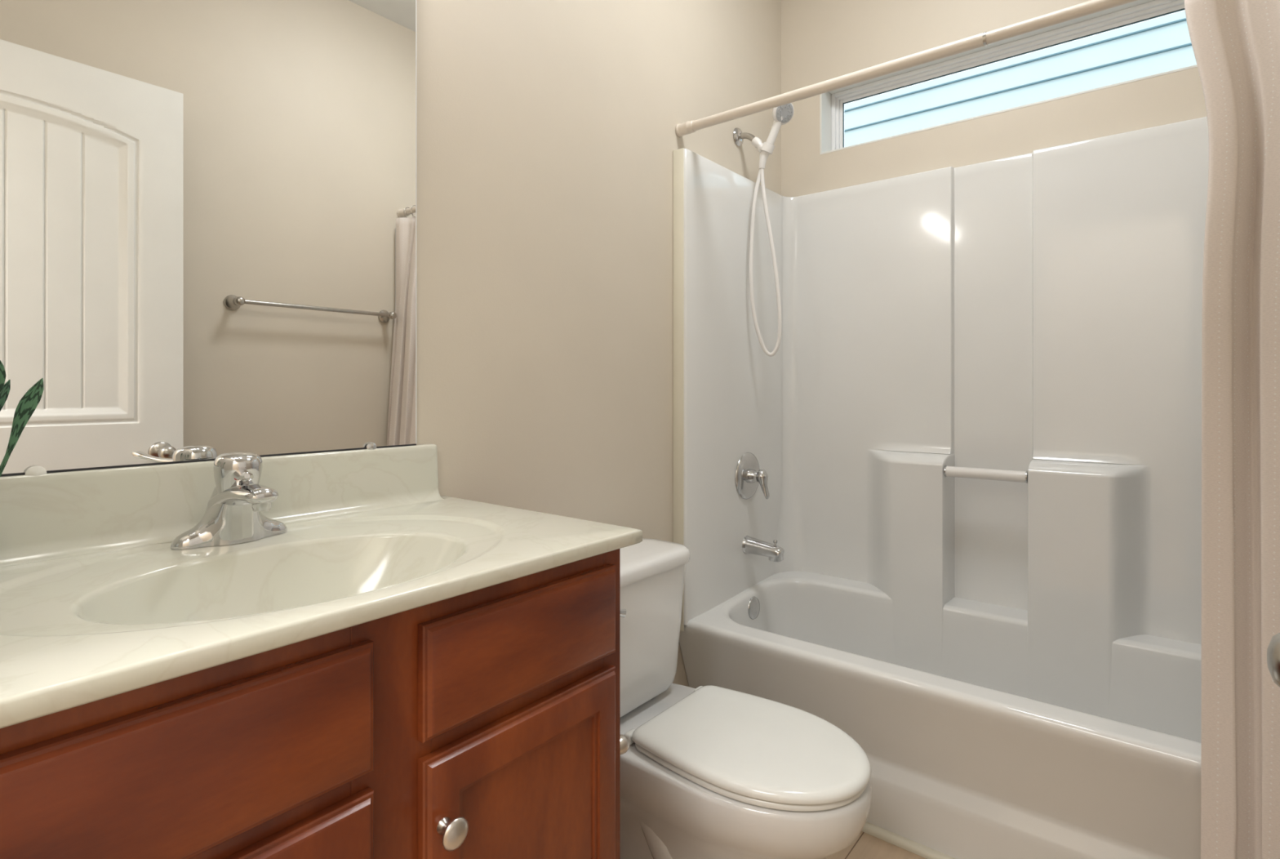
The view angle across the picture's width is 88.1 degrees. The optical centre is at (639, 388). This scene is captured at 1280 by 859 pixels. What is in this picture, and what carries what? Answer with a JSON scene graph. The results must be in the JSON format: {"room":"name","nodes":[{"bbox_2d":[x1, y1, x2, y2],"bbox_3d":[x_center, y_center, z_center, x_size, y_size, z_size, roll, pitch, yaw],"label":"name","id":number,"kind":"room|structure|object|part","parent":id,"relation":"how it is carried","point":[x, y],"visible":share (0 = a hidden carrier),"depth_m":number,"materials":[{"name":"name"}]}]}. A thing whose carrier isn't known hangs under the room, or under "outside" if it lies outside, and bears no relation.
{"room":"bathroom","nodes":[
{"label":"bathroom","id":0,"kind":"room"},
{"bbox_2d":[415,0,781,686],"bbox_3d":[-0.723,-0.247,1.032,0.120,2.715,4.102,0,0,39],"label":"wall","id":1,"kind":"structure","parent":0,"point":[547,138],"depth_m":1.61,"materials":[{"name":"beige paint"}]},
{"bbox_2d":[0,0,416,476],"bbox_3d":[-0.682,-0.335,0.971,0.019,0.910,0.798,0,0,39],"label":"wall mirror","id":2,"kind":"object","parent":1,"relation":"attached to","point":[208,207],"visible":1,"depth_m":1.00,"materials":[{"name":"white mirror"}]},
{"bbox_2d":[0,444,444,567],"bbox_3d":[-0.668,0.169,0.967,0.045,0.116,0.865,0,0,39],"label":"backsplash","id":3,"kind":"structure","parent":1,"relation":"attached to","point":[49,516],"depth_m":0.95,"materials":[{"name":"beige stone"}]},
{"bbox_2d":[733,102,794,356],"bbox_3d":[0.406,-0.516,2.182,0.197,0.824,0.076,0,0,39],"label":"shower","id":4,"kind":"object","parent":1,"relation":"attached to","point":[783,114],"visible":0.97,"depth_m":2.17,"materials":[{"name":"white plastic"}]},
{"bbox_3d":[0.364,-0.838,2.221,0.074,0.050,0.020,0,0,39],"label":"shower arm","id":5,"kind":"part","parent":4,"relation":"part of","materials":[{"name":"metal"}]},
{"bbox_3d":[0.432,-0.807,2.167,0.089,0.164,0.034,0,0,39],"label":"handle","id":6,"kind":"part","parent":4,"relation":"part of","materials":[{"name":"white plastic"}]},
{"bbox_2d":[675,0,1137,137],"bbox_3d":[0.710,-0.771,1.502,1.523,0.038,0.038,0,0,39],"label":"shower curtain rod","id":7,"kind":"object","parent":1,"relation":"attached to","point":[983,39],"visible":1,"depth_m":1.55,"materials":[{"name":"beige metal"}]},
{"bbox_3d":[1.215,-0.763,1.096,0.003,0.052,0.046,0,0,39],"label":"curtain ring","id":8,"kind":"object","parent":7,"relation":"hanging from","visible":0},
{"bbox_2d":[1184,0,1279,858],"bbox_3d":[1.109,0.156,1.084,0.336,1.788,0.158,0,0,39],"label":"shower curtain","id":9,"kind":"object","parent":8,"relation":"hanging from","point":[1236,43],"visible":1,"depth_m":1.15,"materials":[{"name":"beige fabric"}]},
{"bbox_2d":[825,831,926,858],"bbox_3d":[-0.082,1.135,0.517,1.764,0.050,4.102,0,0,39],"label":"floor","id":10,"kind":"structure","parent":0,"point":[867,846],"depth_m":1.59,"materials":[{"name":"beige tile"}]},
{"bbox_2d":[0,548,620,858],"bbox_3d":[-0.473,0.675,0.814,0.536,0.870,0.870,0,0,39],"label":"vanity cabinet","id":11,"kind":"object","parent":10,"relation":"on","point":[485,722],"visible":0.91,"depth_m":0.69,"materials":[{"name":"brown wood"}]},
{"bbox_3d":[-0.412,0.332,0.525,0.018,0.134,0.426,0,0,39],"label":"false drawer","id":12,"kind":"part","parent":11,"relation":"part of","materials":[{"name":"brown wood"}]},
{"bbox_3d":[-0.412,0.708,0.525,0.018,0.575,0.426,0,0,39],"label":"door","id":13,"kind":"part","parent":11,"relation":"part of","materials":[{"name":"brown wood"}]},
{"bbox_2d":[0,444,642,728],"bbox_3d":[-0.476,0.238,0.831,0.514,0.255,0.894,0,0,39],"label":"countertop","id":14,"kind":"structure","parent":11,"relation":"on","point":[96,602],"depth_m":0.87,"materials":[{"name":"beige stone"}]},
{"bbox_2d":[0,360,44,476],"bbox_3d":[-0.774,0.088,0.748,0.081,0.257,0.137,0,0,39],"label":"potted plant","id":15,"kind":"object","parent":14,"relation":"on","point":[27,405],"visible":1,"depth_m":0.77,"materials":[{"name":"green plant"}]},
{"bbox_2d":[170,450,287,549],"bbox_3d":[-0.545,0.157,0.928,0.211,0.130,0.153,0,0,39],"label":"faucet","id":16,"kind":"object","parent":14,"relation":"on","point":[233,514],"visible":1,"depth_m":0.94,"materials":[{"name":"silver metal"}]},
{"bbox_3d":[-0.582,0.129,0.958,0.061,0.074,0.061,0,0,39],"label":"handle","id":17,"kind":"part","parent":16,"relation":"part of","materials":[{"name":"silver metal"}]},
{"bbox_3d":[-0.560,0.162,0.940,0.132,0.053,0.060,0,0,39],"label":"spout","id":18,"kind":"part","parent":16,"relation":"part of","materials":[{"name":"silver metal"}]},
{"bbox_3d":[-0.530,0.119,0.885,0.021,0.024,0.139,0,0,-34],"label":"lever","id":19,"kind":"part","parent":16,"relation":"part of","materials":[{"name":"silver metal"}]},
{"bbox_2d":[78,537,465,623],"bbox_3d":[-0.420,0.297,0.826,0.300,0.136,0.432,0,0,39],"label":"sink","id":20,"kind":"object","parent":14,"relation":"in","point":[251,581],"depth_m":0.91,"materials":[{"name":"beige stone"}]},
{"bbox_3d":[-0.211,0.493,0.738,0.030,0.034,0.034,0,0,39],"label":"door knob","id":21,"kind":"part","parent":11,"relation":"part of","materials":[{"name":"silver metal"}]},
{"bbox_3d":[-0.140,0.330,0.864,0.018,0.130,0.326,0,0,39],"label":"drawer","id":22,"kind":"part","parent":11,"relation":"part of","materials":[{"name":"brown wood"}]},
{"bbox_3d":[-0.140,0.706,0.864,0.018,0.579,0.326,0,0,39],"label":"door","id":23,"kind":"part","parent":11,"relation":"part of","materials":[{"name":"brown wood"}]},
{"bbox_2d":[620,733,629,754],"bbox_3d":[-0.100,0.583,1.111,0.184,0.042,0.062,0,0,39],"label":"toilet paper holder","id":24,"kind":"object","parent":11,"relation":"attached to","point":[624,744],"visible":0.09,"depth_m":1.07,"materials":[{"name":"silver metal"}]},
{"bbox_2d":[620,538,871,858],"bbox_3d":[0.150,0.749,1.406,0.668,0.723,0.358,0,0,39],"label":"toilet","id":25,"kind":"object","parent":10,"relation":"on","point":[708,771],"visible":0.85,"depth_m":1.30,"materials":[{"name":"white ceramic"}]},
{"bbox_3d":[-0.053,0.470,1.391,0.023,0.033,0.054,0,0,39],"label":"flush lever","id":26,"kind":"part","parent":25,"relation":"part of","materials":[{"name":"silver metal"}]},
{"bbox_3d":[-0.039,0.582,1.558,0.166,0.312,0.338,0,0,39],"label":"tank","id":27,"kind":"part","parent":25,"relation":"part of","materials":[{"name":"white ceramic"}]},
{"bbox_3d":[-0.038,0.406,1.558,0.185,0.038,0.358,0,0,39],"label":"tank lid","id":28,"kind":"part","parent":25,"relation":"part of","materials":[{"name":"white ceramic"}]},
{"bbox_3d":[0.238,0.730,1.335,0.430,0.013,0.336,0,0,39],"label":"seat","id":29,"kind":"part","parent":25,"relation":"part of","materials":[{"name":"white plastic"}]},
{"bbox_3d":[0.238,0.711,1.335,0.442,0.022,0.342,0,0,39],"label":"lid","id":30,"kind":"part","parent":25,"relation":"part of","materials":[{"name":"white plastic"}]},
{"bbox_2d":[672,116,1208,858],"bbox_3d":[0.908,0.203,1.749,1.522,1.814,0.698,0,0,39],"label":"bathtub surround","id":31,"kind":"object","parent":10,"relation":"on","point":[974,422],"visible":0.96,"depth_m":1.93,"materials":[{"name":"white plastic"}]},
{"bbox_3d":[0.322,-0.006,2.199,0.044,1.396,0.658,0,0,39],"label":"plumbing panel","id":32,"kind":"part","parent":31,"relation":"part of","materials":[{"name":"white plastic"}]},
{"bbox_2d":[735,452,769,499],"bbox_3d":[0.389,0.292,2.183,0.080,0.156,0.156,0,0,39],"label":"shower valve","id":33,"kind":"object","parent":31,"relation":"attached to","point":[748,474],"visible":1,"depth_m":2.17,"materials":[{"name":"silver metal"}]},
{"bbox_3d":[0.380,0.292,2.190,0.033,0.048,0.048,0,0,39],"label":"valve stem","id":34,"kind":"part","parent":33,"relation":"part of","materials":[{"name":"silver metal"}]},
{"bbox_3d":[0.404,0.315,2.171,0.041,0.095,0.042,0,0,39],"label":"lever","id":35,"kind":"part","parent":33,"relation":"part of","materials":[{"name":"silver metal"}]},
{"bbox_3d":[0.375,0.723,2.175,0.016,0.074,0.074,0,0,39],"label":"overflow plate","id":36,"kind":"part","parent":31,"relation":"part of","materials":[{"name":"silver metal"}]},
{"bbox_2d":[742,535,784,561],"bbox_3d":[0.408,0.524,2.165,0.134,0.066,0.062,0,0,39],"label":"tub spout","id":37,"kind":"object","parent":31,"relation":"attached to","point":[750,544],"visible":1,"depth_m":2.15,"materials":[{"name":"silver metal"}]},
{"bbox_2d":[679,571,1201,858],"bbox_3d":[0.908,0.886,1.748,1.520,0.448,0.677,0,0,39],"label":"tub","id":38,"kind":"object","parent":31,"relation":"in","point":[985,728],"depth_m":1.65,"materials":[{"name":"white plastic"}]},
{"bbox_2d":[944,465,947,476],"bbox_3d":[0.939,0.254,2.025,0.005,0.036,0.036,0,0,39],"label":"socket","id":39,"kind":"object","parent":31,"relation":"attached to","point":[945,466],"depth_m":2.01,"materials":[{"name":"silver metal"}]},
{"bbox_3d":[1.083,0.086,1.966,1.433,1.577,0.140,0,0,39],"label":"panel","id":40,"kind":"part","parent":31,"relation":"part of","materials":[{"name":"white plastic"}]},
{"bbox_2d":[1025,471,1027,483],"bbox_3d":[1.105,0.254,1.890,0.005,0.036,0.036,0,0,39],"label":"socket","id":41,"kind":"object","parent":31,"relation":"attached to","point":[1026,472],"depth_m":1.88,"materials":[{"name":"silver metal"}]},
{"bbox_2d":[862,821,955,858],"bbox_3d":[0.731,1.101,1.528,1.498,0.018,0.018,0,0,39],"label":"trim","id":42,"kind":"structure","parent":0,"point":[925,851],"depth_m":1.60,"materials":[{"name":"beige wood"}]},
{"bbox_2d":[781,0,1206,196],"bbox_3d":[1.168,-0.247,2.072,1.524,2.715,0.130,0,0,39],"label":"wall","id":43,"kind":"structure","parent":0,"point":[822,40],"depth_m":2.18,"materials":[{"name":"beige paint"}]},
{"bbox_2d":[820,0,1197,154],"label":"window","id":44,"kind":"structure","parent":43,"relation":"in","point":[832,103],"depth_m":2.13,"materials":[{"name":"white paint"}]},
{"bbox_2d":[1266,632,1279,687],"bbox_3d":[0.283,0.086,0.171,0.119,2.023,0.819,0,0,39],"label":"door knob","id":45,"kind":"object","parent":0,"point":[1273,648],"depth_m":0.47,"materials":[{"name":"silver metal"}]}
]}

